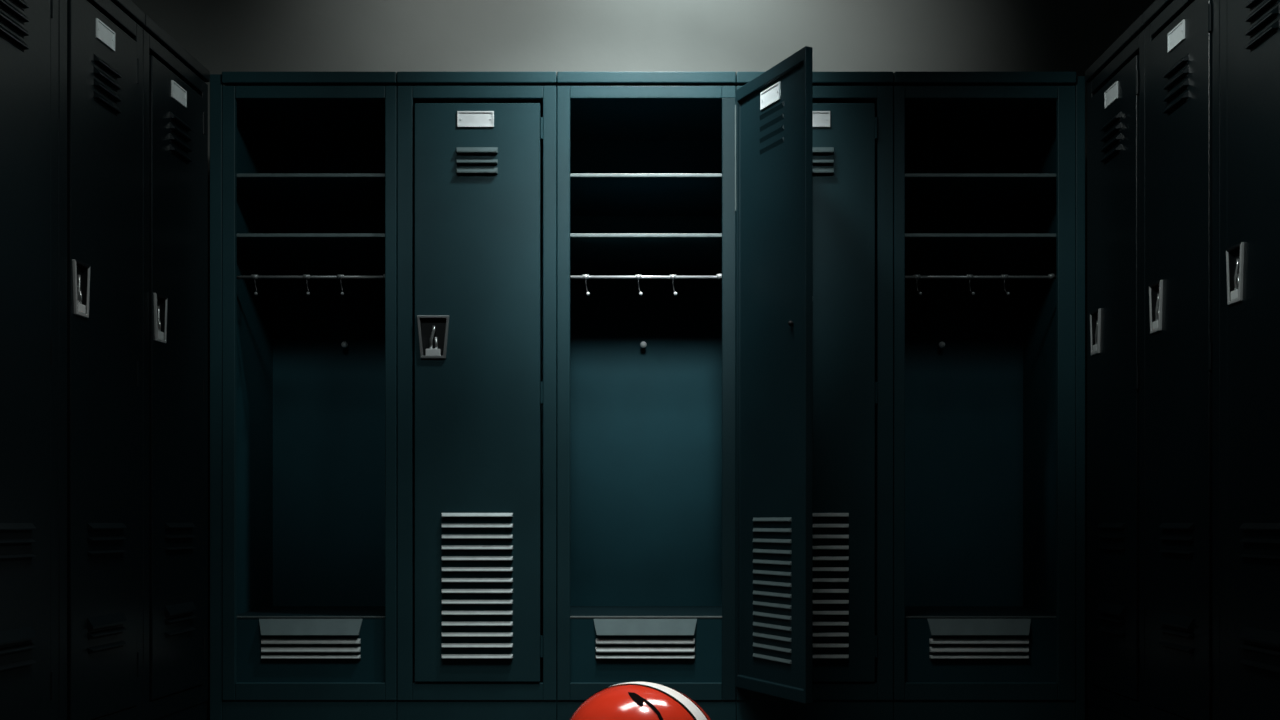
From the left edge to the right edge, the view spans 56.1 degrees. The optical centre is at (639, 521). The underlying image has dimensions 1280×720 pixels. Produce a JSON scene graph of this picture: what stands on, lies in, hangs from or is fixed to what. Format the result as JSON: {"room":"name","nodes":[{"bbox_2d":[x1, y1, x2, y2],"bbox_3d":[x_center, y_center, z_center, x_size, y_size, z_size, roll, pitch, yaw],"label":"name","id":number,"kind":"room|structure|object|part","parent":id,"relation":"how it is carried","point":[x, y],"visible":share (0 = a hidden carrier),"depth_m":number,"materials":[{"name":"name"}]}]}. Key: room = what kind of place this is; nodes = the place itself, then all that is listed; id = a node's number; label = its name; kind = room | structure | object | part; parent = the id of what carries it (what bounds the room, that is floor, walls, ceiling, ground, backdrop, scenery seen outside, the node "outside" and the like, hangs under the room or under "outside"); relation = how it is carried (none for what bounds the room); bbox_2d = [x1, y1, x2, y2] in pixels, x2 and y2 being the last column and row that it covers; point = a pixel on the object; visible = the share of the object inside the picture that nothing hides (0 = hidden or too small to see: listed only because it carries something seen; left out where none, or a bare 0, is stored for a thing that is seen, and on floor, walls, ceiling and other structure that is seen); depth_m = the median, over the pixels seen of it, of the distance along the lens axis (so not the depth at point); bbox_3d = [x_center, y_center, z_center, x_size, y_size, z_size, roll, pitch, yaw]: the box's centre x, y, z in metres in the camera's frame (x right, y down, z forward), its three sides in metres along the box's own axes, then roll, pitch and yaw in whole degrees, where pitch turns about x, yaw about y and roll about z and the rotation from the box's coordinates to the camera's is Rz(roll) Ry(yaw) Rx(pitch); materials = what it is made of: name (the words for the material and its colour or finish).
{"room":"changing room","nodes":[
{"label":"changing room","id":0,"kind":"room"},
{"bbox_2d":[131,0,1154,709],"bbox_3d":[0.000,-0.775,3.905,4.200,2.750,0.150,0,0,0],"label":"wall","id":1,"kind":"structure","parent":0,"point":[396,36],"depth_m":3.83,"materials":[{"name":"grey paint"}]},
{"bbox_2d":[207,710,1087,719],"bbox_3d":[0.000,0.630,1.470,4.200,0.060,5.020,0,0,0],"label":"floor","id":2,"kind":"structure","parent":0,"point":[208,711],"depth_m":3.73,"materials":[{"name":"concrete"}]},
{"bbox_2d":[0,0,58,719],"bbox_3d":[-1.481,-0.330,2.409,0.466,1.860,0.383,0,0,3],"label":"locker","id":3,"kind":"object","parent":2,"relation":"on","point":[29,29],"visible":1,"depth_m":2.46,"materials":[{"name":"black metal"}]},
{"bbox_2d":[0,0,28,49],"bbox_3d":[-1.254,-1.014,2.395,0.012,0.100,0.110,0,0,3],"label":"vent","id":4,"kind":"object","parent":3,"relation":"attached to","point":[14,14],"depth_m":2.41,"materials":[{"name":"black metal"}]},
{"bbox_2d":[0,523,35,558],"bbox_3d":[-1.254,0.037,2.395,0.011,0.070,0.165,0,0,3],"label":"vent","id":5,"kind":"object","parent":3,"relation":"attached to","point":[17,540],"depth_m":2.42,"materials":[{"name":"black metal"}]},
{"bbox_2d":[0,626,36,670],"bbox_3d":[-1.254,0.253,2.395,0.012,0.076,0.165,0,0,3],"label":"vent","id":6,"kind":"object","parent":3,"relation":"attached to","point":[18,644],"depth_m":2.42,"materials":[{"name":"black metal"}]},
{"bbox_3d":[-1.272,-0.361,2.396,0.016,1.722,0.383,0,0,3],"label":"frame","id":7,"kind":"part","parent":3,"relation":"part of","materials":[{"name":"black metal"}]},
{"bbox_2d":[59,0,144,719],"bbox_3d":[-1.458,-0.330,2.792,0.466,1.860,0.383,0,0,3],"label":"locker","id":8,"kind":"object","parent":2,"relation":"on","point":[101,41],"visible":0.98,"depth_m":2.75,"materials":[{"name":"black metal"}]},
{"bbox_3d":[-1.246,-0.516,2.665,0.007,0.066,0.012,0,0,-17],"label":"latch lever","id":9,"kind":"part","parent":8,"relation":"part of","materials":[{"name":"metal"}]},
{"bbox_3d":[-1.246,-0.474,2.667,0.014,0.020,0.030,0,0,3],"label":"latch plate","id":10,"kind":"part","parent":8,"relation":"part of","materials":[{"name":"silver metal"}]},
{"bbox_2d":[76,263,87,305],"bbox_3d":[-1.247,-0.517,2.667,0.013,0.106,0.053,0,0,3],"label":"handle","id":11,"kind":"object","parent":8,"relation":"on","point":[81,268],"depth_m":2.69,"materials":[{"name":"silver metal"}]},
{"bbox_3d":[-1.235,-1.126,2.775,0.004,0.044,0.082,0,0,3],"label":"name card frame","id":12,"kind":"part","parent":8,"relation":"part of","materials":[{"name":"silver metal"}]},
{"bbox_2d":[87,523,126,553],"bbox_3d":[-1.232,0.037,2.778,0.011,0.070,0.165,0,0,3],"label":"vent","id":13,"kind":"object","parent":8,"relation":"attached to","point":[102,538],"depth_m":2.78,"materials":[{"name":"black metal"}]},
{"bbox_2d":[87,612,126,651],"bbox_3d":[-1.231,0.253,2.778,0.012,0.076,0.165,0,0,3],"label":"vent","id":14,"kind":"object","parent":8,"relation":"attached to","point":[106,631],"depth_m":2.78,"materials":[{"name":"black metal"}]},
{"bbox_2d":[94,54,121,113],"bbox_3d":[-1.231,-1.014,2.778,0.012,0.100,0.110,0,0,3],"label":"vent","id":15,"kind":"object","parent":8,"relation":"attached to","point":[107,73],"depth_m":2.78,"materials":[{"name":"black metal"}]},
{"bbox_2d":[139,14,209,719],"bbox_3d":[-1.435,-0.330,3.175,0.466,1.860,0.383,0,0,3],"label":"locker","id":16,"kind":"object","parent":2,"relation":"on","point":[175,89],"visible":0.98,"depth_m":3.14,"materials":[{"name":"black metal"}]},
{"bbox_3d":[-1.224,-0.516,3.049,0.009,0.066,0.012,0,0,3],"label":"latch lever","id":17,"kind":"part","parent":16,"relation":"part of","materials":[{"name":"silver metal"}]},
{"bbox_3d":[-1.223,-0.474,3.050,0.014,0.020,0.030,0,0,3],"label":"latch plate","id":18,"kind":"part","parent":16,"relation":"part of","materials":[{"name":"silver metal"}]},
{"bbox_2d":[157,296,164,331],"bbox_3d":[-1.224,-0.517,3.050,0.013,0.106,0.054,0,0,3],"label":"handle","id":19,"kind":"object","parent":16,"relation":"on","point":[160,299],"depth_m":3.07,"materials":[{"name":"silver metal"}]},
{"bbox_3d":[-1.225,-0.362,3.163,0.022,1.620,0.304,0,0,3],"label":"door","id":20,"kind":"part","parent":16,"relation":"part of","materials":[{"name":"black metal"}]},
{"bbox_3d":[-1.213,-1.126,3.158,0.004,0.044,0.082,0,0,3],"label":"name card frame","id":21,"kind":"part","parent":16,"relation":"part of","materials":[{"name":"silver metal"}]},
{"bbox_2d":[165,523,195,549],"bbox_3d":[-1.209,0.037,3.162,0.011,0.070,0.165,0,0,3],"label":"vent","id":22,"kind":"object","parent":16,"relation":"attached to","point":[178,536],"depth_m":3.16,"materials":[{"name":"black metal"}]},
{"bbox_2d":[165,602,195,634],"bbox_3d":[-1.208,0.253,3.162,0.012,0.076,0.165,0,0,3],"label":"vent","id":23,"kind":"object","parent":16,"relation":"attached to","point":[180,617],"depth_m":3.16,"materials":[{"name":"black metal"}]},
{"bbox_3d":[-1.227,0.550,3.163,0.012,0.100,0.383,0,0,3],"label":"kick plate","id":24,"kind":"part","parent":16,"relation":"part of","materials":[{"name":"black metal"}]},
{"bbox_2d":[170,112,191,161],"bbox_3d":[-1.208,-1.014,3.162,0.012,0.100,0.110,0,0,3],"label":"vent","id":25,"kind":"object","parent":16,"relation":"attached to","point":[180,125],"depth_m":3.16,"materials":[{"name":"black metal"}]},
{"bbox_2d":[222,72,398,719],"bbox_3d":[-0.926,-0.330,3.582,0.488,1.860,0.456,0,0,0],"label":"locker","id":26,"kind":"object","parent":2,"relation":"on","point":[309,159],"visible":0.96,"depth_m":3.60,"materials":[{"name":"metal"}]},
{"bbox_2d":[210,74,223,719],"bbox_3d":[-1.189,-0.328,3.370,0.035,1.855,0.016,0,0,0],"label":"trim","id":27,"kind":"structure","parent":26,"relation":"attached to","point":[216,702],"depth_m":3.36,"materials":[{"name":"teal metal"}]},
{"bbox_3d":[-1.167,-0.313,3.594,0.006,1.826,0.433,0,0,0],"label":"panel","id":28,"kind":"part","parent":26,"relation":"part of","materials":[{"name":"metal"}]},
{"bbox_3d":[-0.926,0.550,3.369,0.488,0.100,0.012,0,0,0],"label":"kick plate","id":29,"kind":"part","parent":26,"relation":"part of","materials":[{"name":"teal metal"}]},
{"bbox_3d":[-0.926,0.370,3.379,0.476,0.199,0.006,0,0,0],"label":"vent panel","id":30,"kind":"part","parent":26,"relation":"part of","materials":[{"name":"metal"}]},
{"bbox_2d":[259,619,362,634],"bbox_3d":[-0.926,0.295,3.369,0.292,0.047,0.013,0,0,0],"label":"vent hood","id":31,"kind":"object","parent":26,"relation":"attached to","point":[266,626],"depth_m":3.37,"materials":[{"name":"grey metal"}]},
{"bbox_2d":[261,639,360,658],"bbox_3d":[-0.926,0.355,3.372,0.280,0.055,0.009,0,0,0],"label":"vent","id":32,"kind":"object","parent":26,"relation":"attached to","point":[270,648],"depth_m":3.37,"materials":[{"name":"metal"}]},
{"bbox_3d":[-0.926,-1.215,3.591,0.476,0.010,0.426,0,0,0],"label":"panel","id":33,"kind":"part","parent":26,"relation":"part of","materials":[{"name":"metal"}]},
{"bbox_2d":[237,237,384,268],"bbox_3d":[-0.926,-0.807,3.594,0.476,0.010,0.420,0,0,0],"label":"shelf","id":34,"kind":"object","parent":26,"relation":"attached to","point":[266,252],"depth_m":3.56,"materials":[{"name":"metal"}]},
{"bbox_2d":[237,177,384,215],"bbox_3d":[-0.926,-0.976,3.594,0.476,0.010,0.420,0,0,0],"label":"shelf","id":35,"kind":"object","parent":26,"relation":"attached to","point":[272,196],"depth_m":3.57,"materials":[{"name":"metal"}]},
{"bbox_3d":[-0.926,-0.696,3.402,0.476,0.017,0.015,0,0,0],"label":"coat rod","id":36,"kind":"part","parent":26,"relation":"part of","materials":[{"name":"metal"}]},
{"bbox_3d":[-0.926,-0.313,3.807,0.476,1.826,0.006,0,0,0],"label":"panel","id":37,"kind":"part","parent":26,"relation":"part of","materials":[{"name":"metal"}]},
{"bbox_2d":[397,72,557,719],"bbox_3d":[-0.457,-0.330,3.577,0.446,1.860,0.466,0,0,0],"label":"locker","id":38,"kind":"object","parent":2,"relation":"on","point":[477,151],"visible":0.99,"depth_m":3.36,"materials":[{"name":"metal"}]},
{"bbox_3d":[-0.677,-0.313,3.594,0.006,1.826,0.433,0,0,0],"label":"panel","id":39,"kind":"part","parent":38,"relation":"part of","materials":[{"name":"metal"}]},
{"bbox_3d":[-0.581,-0.516,3.358,0.017,0.067,0.010,0,0,-15],"label":"latch lever","id":40,"kind":"part","parent":38,"relation":"part of","materials":[{"name":"metal"}]},
{"bbox_2d":[420,318,445,355],"bbox_3d":[-0.578,-0.517,3.359,0.076,0.106,0.013,0,0,0],"label":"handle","id":41,"kind":"object","parent":38,"relation":"on","point":[432,330],"depth_m":3.37,"materials":[{"name":"silver metal"}]},
{"bbox_3d":[-0.579,-0.474,3.358,0.041,0.020,0.014,0,0,0],"label":"latch plate","id":42,"kind":"part","parent":38,"relation":"part of","materials":[{"name":"silver metal"}]},
{"bbox_3d":[-0.459,-1.126,3.354,0.102,0.044,0.004,0,0,0],"label":"name card frame","id":43,"kind":"part","parent":38,"relation":"part of","materials":[{"name":"silver metal"}]},
{"bbox_3d":[-0.457,0.550,3.369,0.446,0.100,0.012,0,0,0],"label":"kick plate","id":44,"kind":"part","parent":38,"relation":"part of","materials":[{"name":"teal metal"}]},
{"bbox_2d":[456,147,497,173],"bbox_3d":[-0.455,-1.011,3.350,0.116,0.074,0.012,0,0,0],"label":"vent","id":45,"kind":"object","parent":38,"relation":"attached to","point":[469,160],"depth_m":3.35,"materials":[{"name":"metal"}]},
{"bbox_2d":[441,513,512,657],"bbox_3d":[-0.455,0.177,3.350,0.200,0.406,0.011,0,0,0],"label":"vent","id":46,"kind":"object","parent":38,"relation":"attached to","point":[477,548],"depth_m":3.35,"materials":[{"name":"metal"}]},
{"bbox_3d":[-0.457,-1.215,3.591,0.434,0.010,0.426,0,0,0],"label":"panel","id":47,"kind":"part","parent":38,"relation":"part of","materials":[{"name":"metal"}]},
{"bbox_3d":[-0.455,-0.362,3.367,0.351,1.620,0.022,0,0,0],"label":"door","id":48,"kind":"part","parent":38,"relation":"part of","materials":[{"name":"teal metal"}]},
{"bbox_3d":[-0.457,0.476,3.591,0.434,0.012,0.426,0,0,0],"label":"panel","id":49,"kind":"part","parent":38,"relation":"part of","materials":[{"name":"metal"}]},
{"bbox_3d":[-0.457,-0.313,3.807,0.434,1.826,0.006,0,0,0],"label":"panel","id":50,"kind":"part","parent":38,"relation":"part of","materials":[{"name":"metal"}]},
{"bbox_2d":[570,682,710,719],"bbox_3d":[0.026,0.455,2.334,0.390,0.282,0.262,0,0,33],"label":"helmet","id":51,"kind":"object","parent":2,"relation":"on","point":[628,700],"visible":1,"depth_m":2.28,"materials":[{"name":"red plastic"}]},
{"bbox_2d":[557,46,812,719],"bbox_3d":[0.104,-0.330,3.425,0.673,1.860,0.769,0,0,0],"label":"locker","id":52,"kind":"object","parent":2,"relation":"on","point":[685,199],"visible":0.99,"depth_m":3.38,"materials":[{"name":"metal"}]},
{"bbox_2d":[595,639,694,658],"bbox_3d":[0.015,0.355,3.372,0.280,0.055,0.009,0,0,0],"label":"vent","id":53,"kind":"object","parent":52,"relation":"attached to","point":[604,648],"depth_m":3.37,"materials":[{"name":"metal"}]},
{"bbox_2d":[594,619,696,634],"bbox_3d":[0.015,0.295,3.369,0.292,0.047,0.013,0,0,0],"label":"vent hood","id":54,"kind":"object","parent":52,"relation":"attached to","point":[601,626],"depth_m":3.37,"materials":[{"name":"grey metal"}]},
{"bbox_3d":[0.018,0.370,3.379,0.488,0.199,0.006,0,0,0],"label":"vent panel","id":55,"kind":"part","parent":52,"relation":"part of","materials":[{"name":"metal"}]},
{"bbox_3d":[0.018,-1.215,3.591,0.488,0.010,0.426,0,0,0],"label":"panel","id":56,"kind":"part","parent":52,"relation":"part of","materials":[{"name":"metal"}]},
{"bbox_2d":[570,237,721,268],"bbox_3d":[0.018,-0.807,3.594,0.488,0.010,0.420,0,0,0],"label":"shelf","id":57,"kind":"object","parent":52,"relation":"attached to","point":[585,252],"depth_m":3.58,"materials":[{"name":"metal"}]},
{"bbox_2d":[570,177,721,215],"bbox_3d":[0.018,-0.976,3.594,0.488,0.010,0.420,0,0,0],"label":"shelf","id":58,"kind":"object","parent":52,"relation":"attached to","point":[589,196],"depth_m":3.58,"materials":[{"name":"metal"}]},
{"bbox_3d":[0.018,-0.696,3.402,0.488,0.017,0.015,0,0,0],"label":"coat rod","id":59,"kind":"part","parent":52,"relation":"part of","materials":[{"name":"metal"}]},
{"bbox_3d":[0.018,-0.313,3.807,0.488,1.826,0.006,0,0,0],"label":"panel","id":60,"kind":"part","parent":52,"relation":"part of","materials":[{"name":"metal"}]},
{"bbox_3d":[0.018,0.550,3.369,0.500,0.100,0.012,0,0,0],"label":"kick plate","id":61,"kind":"part","parent":52,"relation":"part of","materials":[{"name":"teal metal"}]},
{"bbox_3d":[0.018,-0.361,3.368,0.500,1.722,0.016,0,0,0],"label":"frame","id":62,"kind":"part","parent":52,"relation":"part of","materials":[{"name":"teal metal"}]},
{"bbox_3d":[0.348,-1.138,3.206,0.004,0.046,0.094,0,0,-26],"label":"name card frame","id":63,"kind":"part","parent":52,"relation":"part of","materials":[{"name":"silver metal"}]},
{"bbox_3d":[0.353,-0.372,3.203,0.022,1.669,0.350,0,0,-26],"label":"door","id":64,"kind":"part","parent":52,"relation":"part of","materials":[{"name":"teal metal"}]},
{"bbox_2d":[735,72,893,719],"bbox_3d":[0.490,-0.330,3.577,0.439,1.860,0.466,0,0,0],"label":"locker","id":65,"kind":"object","parent":2,"relation":"on","point":[853,111],"visible":0.47,"depth_m":3.36,"materials":[{"name":"metal"}]},
{"bbox_3d":[0.490,0.550,3.369,0.439,0.100,0.012,0,0,0],"label":"kick plate","id":66,"kind":"part","parent":65,"relation":"part of","materials":[{"name":"teal metal"}]},
{"bbox_3d":[0.480,-1.126,3.354,0.102,0.044,0.004,0,0,0],"label":"name card frame","id":67,"kind":"part","parent":65,"relation":"part of","materials":[{"name":"silver metal"}]},
{"bbox_2d":[813,147,833,173],"bbox_3d":[0.484,-1.011,3.350,0.116,0.074,0.012,0,0,0],"label":"vent","id":68,"kind":"object","parent":65,"relation":"attached to","point":[823,157],"depth_m":3.35,"materials":[{"name":"metal"}]},
{"bbox_2d":[813,513,848,657],"bbox_3d":[0.484,0.177,3.350,0.200,0.406,0.011,0,0,0],"label":"vent","id":69,"kind":"object","parent":65,"relation":"attached to","point":[830,530],"depth_m":3.35,"materials":[{"name":"metal"}]},
{"bbox_3d":[0.484,-0.362,3.367,0.346,1.620,0.022,0,0,0],"label":"door","id":70,"kind":"part","parent":65,"relation":"part of","materials":[{"name":"teal metal"}]},
{"bbox_3d":[0.490,-1.215,3.591,0.427,0.010,0.426,0,0,0],"label":"panel","id":71,"kind":"part","parent":65,"relation":"part of","materials":[{"name":"metal"}]},
{"bbox_3d":[0.706,-0.313,3.594,0.006,1.826,0.433,0,0,0],"label":"panel","id":72,"kind":"part","parent":65,"relation":"part of","materials":[{"name":"metal"}]},
{"bbox_2d":[892,72,1075,719],"bbox_3d":[0.966,-0.330,3.582,0.509,1.860,0.456,0,0,0],"label":"locker","id":73,"kind":"object","parent":2,"relation":"on","point":[984,163],"visible":0.98,"depth_m":3.62,"materials":[{"name":"metal"}]},
{"bbox_3d":[0.966,-0.313,3.807,0.497,1.826,0.006,0,0,0],"label":"panel","id":74,"kind":"part","parent":73,"relation":"part of","materials":[{"name":"metal"}]},
{"bbox_2d":[927,619,1030,634],"bbox_3d":[0.954,0.295,3.369,0.292,0.047,0.013,0,0,0],"label":"vent hood","id":75,"kind":"object","parent":73,"relation":"attached to","point":[934,626],"depth_m":3.37,"materials":[{"name":"grey metal"}]},
{"bbox_2d":[929,639,1028,658],"bbox_3d":[0.954,0.355,3.372,0.280,0.055,0.009,0,0,0],"label":"vent","id":76,"kind":"object","parent":73,"relation":"attached to","point":[938,648],"depth_m":3.37,"materials":[{"name":"metal"}]},
{"bbox_3d":[0.966,0.370,3.379,0.497,0.199,0.006,0,0,0],"label":"vent panel","id":77,"kind":"part","parent":73,"relation":"part of","materials":[{"name":"metal"}]},
{"bbox_3d":[0.966,-1.215,3.591,0.497,0.010,0.426,0,0,0],"label":"panel","id":78,"kind":"part","parent":73,"relation":"part of","materials":[{"name":"metal"}]},
{"bbox_2d":[905,237,1055,268],"bbox_3d":[0.966,-0.807,3.594,0.497,0.010,0.420,0,0,0],"label":"shelf","id":79,"kind":"object","parent":73,"relation":"attached to","point":[920,252],"depth_m":3.57,"materials":[{"name":"metal"}]},
{"bbox_2d":[905,177,1055,215],"bbox_3d":[0.966,-0.976,3.594,0.497,0.010,0.420,0,0,0],"label":"shelf","id":80,"kind":"object","parent":73,"relation":"attached to","point":[924,196],"depth_m":3.57,"materials":[{"name":"metal"}]},
{"bbox_3d":[0.966,-0.696,3.402,0.497,0.017,0.015,0,0,0],"label":"coat rod","id":81,"kind":"part","parent":73,"relation":"part of","materials":[{"name":"metal"}]},
{"bbox_3d":[0.966,0.550,3.369,0.509,0.100,0.012,0,0,0],"label":"kick plate","id":82,"kind":"part","parent":73,"relation":"part of","materials":[{"name":"teal metal"}]},
{"bbox_3d":[1.217,-0.313,3.594,0.006,1.826,0.433,0,0,0],"label":"panel","id":83,"kind":"part","parent":73,"relation":"part of","materials":[{"name":"metal"}]},
{"bbox_2d":[1074,76,1084,719],"bbox_3d":[1.235,-0.325,3.370,0.026,1.850,0.016,0,0,0],"label":"trim","id":84,"kind":"structure","parent":73,"relation":"attached to","point":[1080,80],"depth_m":3.36,"materials":[{"name":"teal metal"}]},
{"bbox_2d":[1085,14,1147,719],"bbox_3d":[1.466,-0.330,3.162,0.466,1.860,0.383,0,0,0],"label":"locker","id":85,"kind":"object","parent":2,"relation":"on","point":[1116,87],"visible":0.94,"depth_m":3.13,"materials":[{"name":"black metal"}]},
{"bbox_2d":[1092,312,1097,349],"bbox_3d":[1.248,-0.517,3.274,0.013,0.106,0.053,0,0,0],"label":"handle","id":86,"kind":"object","parent":85,"relation":"on","point":[1094,314],"depth_m":3.30,"materials":[{"name":"silver metal"}]},
{"bbox_3d":[1.248,-0.516,3.276,0.007,0.066,0.012,0,0,-21],"label":"latch lever","id":87,"kind":"part","parent":85,"relation":"part of","materials":[{"name":"metal"}]},
{"bbox_2d":[1100,111,1120,161],"bbox_3d":[1.239,-1.014,3.162,0.012,0.100,0.110,0,0,0],"label":"vent","id":88,"kind":"object","parent":85,"relation":"attached to","point":[1111,124],"depth_m":3.16,"materials":[{"name":"black metal"}]},
{"bbox_2d":[1096,602,1124,634],"bbox_3d":[1.239,0.253,3.162,0.012,0.076,0.165,0,0,0],"label":"vent","id":89,"kind":"object","parent":85,"relation":"attached to","point":[1111,615],"depth_m":3.16,"materials":[{"name":"black metal"}]},
{"bbox_3d":[1.258,0.550,3.162,0.012,0.100,0.383,0,0,0],"label":"kick plate","id":90,"kind":"part","parent":85,"relation":"part of","materials":[{"name":"black metal"}]},
{"bbox_3d":[1.243,-1.126,3.166,0.004,0.044,0.082,0,0,0],"label":"name card frame","id":91,"kind":"part","parent":85,"relation":"part of","materials":[{"name":"silver metal"}]},
{"bbox_2d":[1097,523,1124,549],"bbox_3d":[1.240,0.037,3.162,0.011,0.070,0.165,0,0,0],"label":"vent","id":92,"kind":"object","parent":85,"relation":"attached to","point":[1111,536],"depth_m":3.16,"materials":[{"name":"black metal"}]},
{"bbox_3d":[1.256,-0.362,3.162,0.022,1.620,0.304,0,0,0],"label":"door","id":93,"kind":"part","parent":85,"relation":"part of","materials":[{"name":"black metal"}]},
{"bbox_2d":[1143,0,1219,719],"bbox_3d":[1.466,-0.330,2.778,0.466,1.860,0.383,0,0,0],"label":"locker","id":94,"kind":"object","parent":2,"relation":"on","point":[1182,37],"visible":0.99,"depth_m":2.75,"materials":[{"name":"black metal"}]},
{"bbox_3d":[1.247,-0.474,2.890,0.014,0.020,0.030,0,0,0],"label":"latch plate","id":95,"kind":"part","parent":94,"relation":"part of","materials":[{"name":"silver metal"}]},
{"bbox_2d":[1151,284,1158,321],"bbox_3d":[1.248,-0.517,2.890,0.013,0.106,0.053,0,0,0],"label":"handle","id":96,"kind":"object","parent":94,"relation":"on","point":[1154,287],"depth_m":2.91,"materials":[{"name":"silver metal"}]},
{"bbox_3d":[1.248,-0.516,2.892,0.007,0.066,0.012,0,0,-21],"label":"latch lever","id":97,"kind":"part","parent":94,"relation":"part of","materials":[{"name":"metal"}]},
{"bbox_2d":[1163,53,1188,113],"bbox_3d":[1.239,-1.014,2.778,0.012,0.100,0.110,0,0,0],"label":"vent","id":98,"kind":"object","parent":94,"relation":"attached to","point":[1176,73],"depth_m":2.77,"materials":[{"name":"black metal"}]},
{"bbox_2d":[1158,523,1193,553],"bbox_3d":[1.240,0.037,2.778,0.011,0.070,0.165,0,0,0],"label":"vent","id":99,"kind":"object","parent":94,"relation":"attached to","point":[1174,538],"depth_m":2.78,"materials":[{"name":"black metal"}]},
{"bbox_2d":[1158,612,1193,651],"bbox_3d":[1.239,0.253,2.778,0.012,0.076,0.165,0,0,0],"label":"vent","id":100,"kind":"object","parent":94,"relation":"attached to","point":[1176,629],"depth_m":2.78,"materials":[{"name":"black metal"}]},
{"bbox_3d":[1.243,-1.126,2.782,0.004,0.044,0.082,0,0,0],"label":"name card frame","id":101,"kind":"part","parent":94,"relation":"part of","materials":[{"name":"silver metal"}]},
{"bbox_2d":[1220,0,1279,719],"bbox_3d":[1.466,-0.330,2.394,0.466,1.860,0.383,0,0,0],"label":"locker","id":102,"kind":"object","parent":2,"relation":"on","point":[1249,29],"visible":1,"depth_m":2.46,"materials":[{"name":"black metal"}]},
{"bbox_3d":[1.257,-0.361,2.394,0.016,1.722,0.383,0,0,0],"label":"frame","id":103,"kind":"part","parent":102,"relation":"part of","materials":[{"name":"black metal"}]},
{"bbox_3d":[1.247,-0.474,2.506,0.014,0.020,0.030,0,0,0],"label":"latch plate","id":104,"kind":"part","parent":102,"relation":"part of","materials":[{"name":"silver metal"}]},
{"bbox_2d":[1229,247,1239,300],"bbox_3d":[1.248,-0.517,2.506,0.013,0.106,0.053,0,0,0],"label":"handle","id":105,"kind":"object","parent":102,"relation":"on","point":[1234,252],"depth_m":2.52,"materials":[{"name":"silver metal"}]},
{"bbox_3d":[1.248,-0.516,2.508,0.007,0.066,0.012,0,0,-21],"label":"latch lever","id":106,"kind":"part","parent":102,"relation":"part of","materials":[{"name":"metal"}]},
{"bbox_2d":[1238,626,1279,672],"bbox_3d":[1.239,0.253,2.394,0.012,0.076,0.165,0,0,0],"label":"vent","id":107,"kind":"object","parent":102,"relation":"attached to","point":[1259,646],"depth_m":2.40,"materials":[{"name":"black metal"}]},
{"bbox_2d":[1239,523,1279,558],"bbox_3d":[1.240,0.037,2.394,0.011,0.070,0.165,0,0,0],"label":"vent","id":108,"kind":"object","parent":102,"relation":"attached to","point":[1256,540],"depth_m":2.41,"materials":[{"name":"black metal"}]},
{"bbox_2d":[1245,0,1278,49],"bbox_3d":[1.239,-1.014,2.394,0.012,0.100,0.110,0,0,0],"label":"vent","id":109,"kind":"object","parent":102,"relation":"attached to","point":[1262,16],"depth_m":2.40,"materials":[{"name":"black metal"}]}
]}

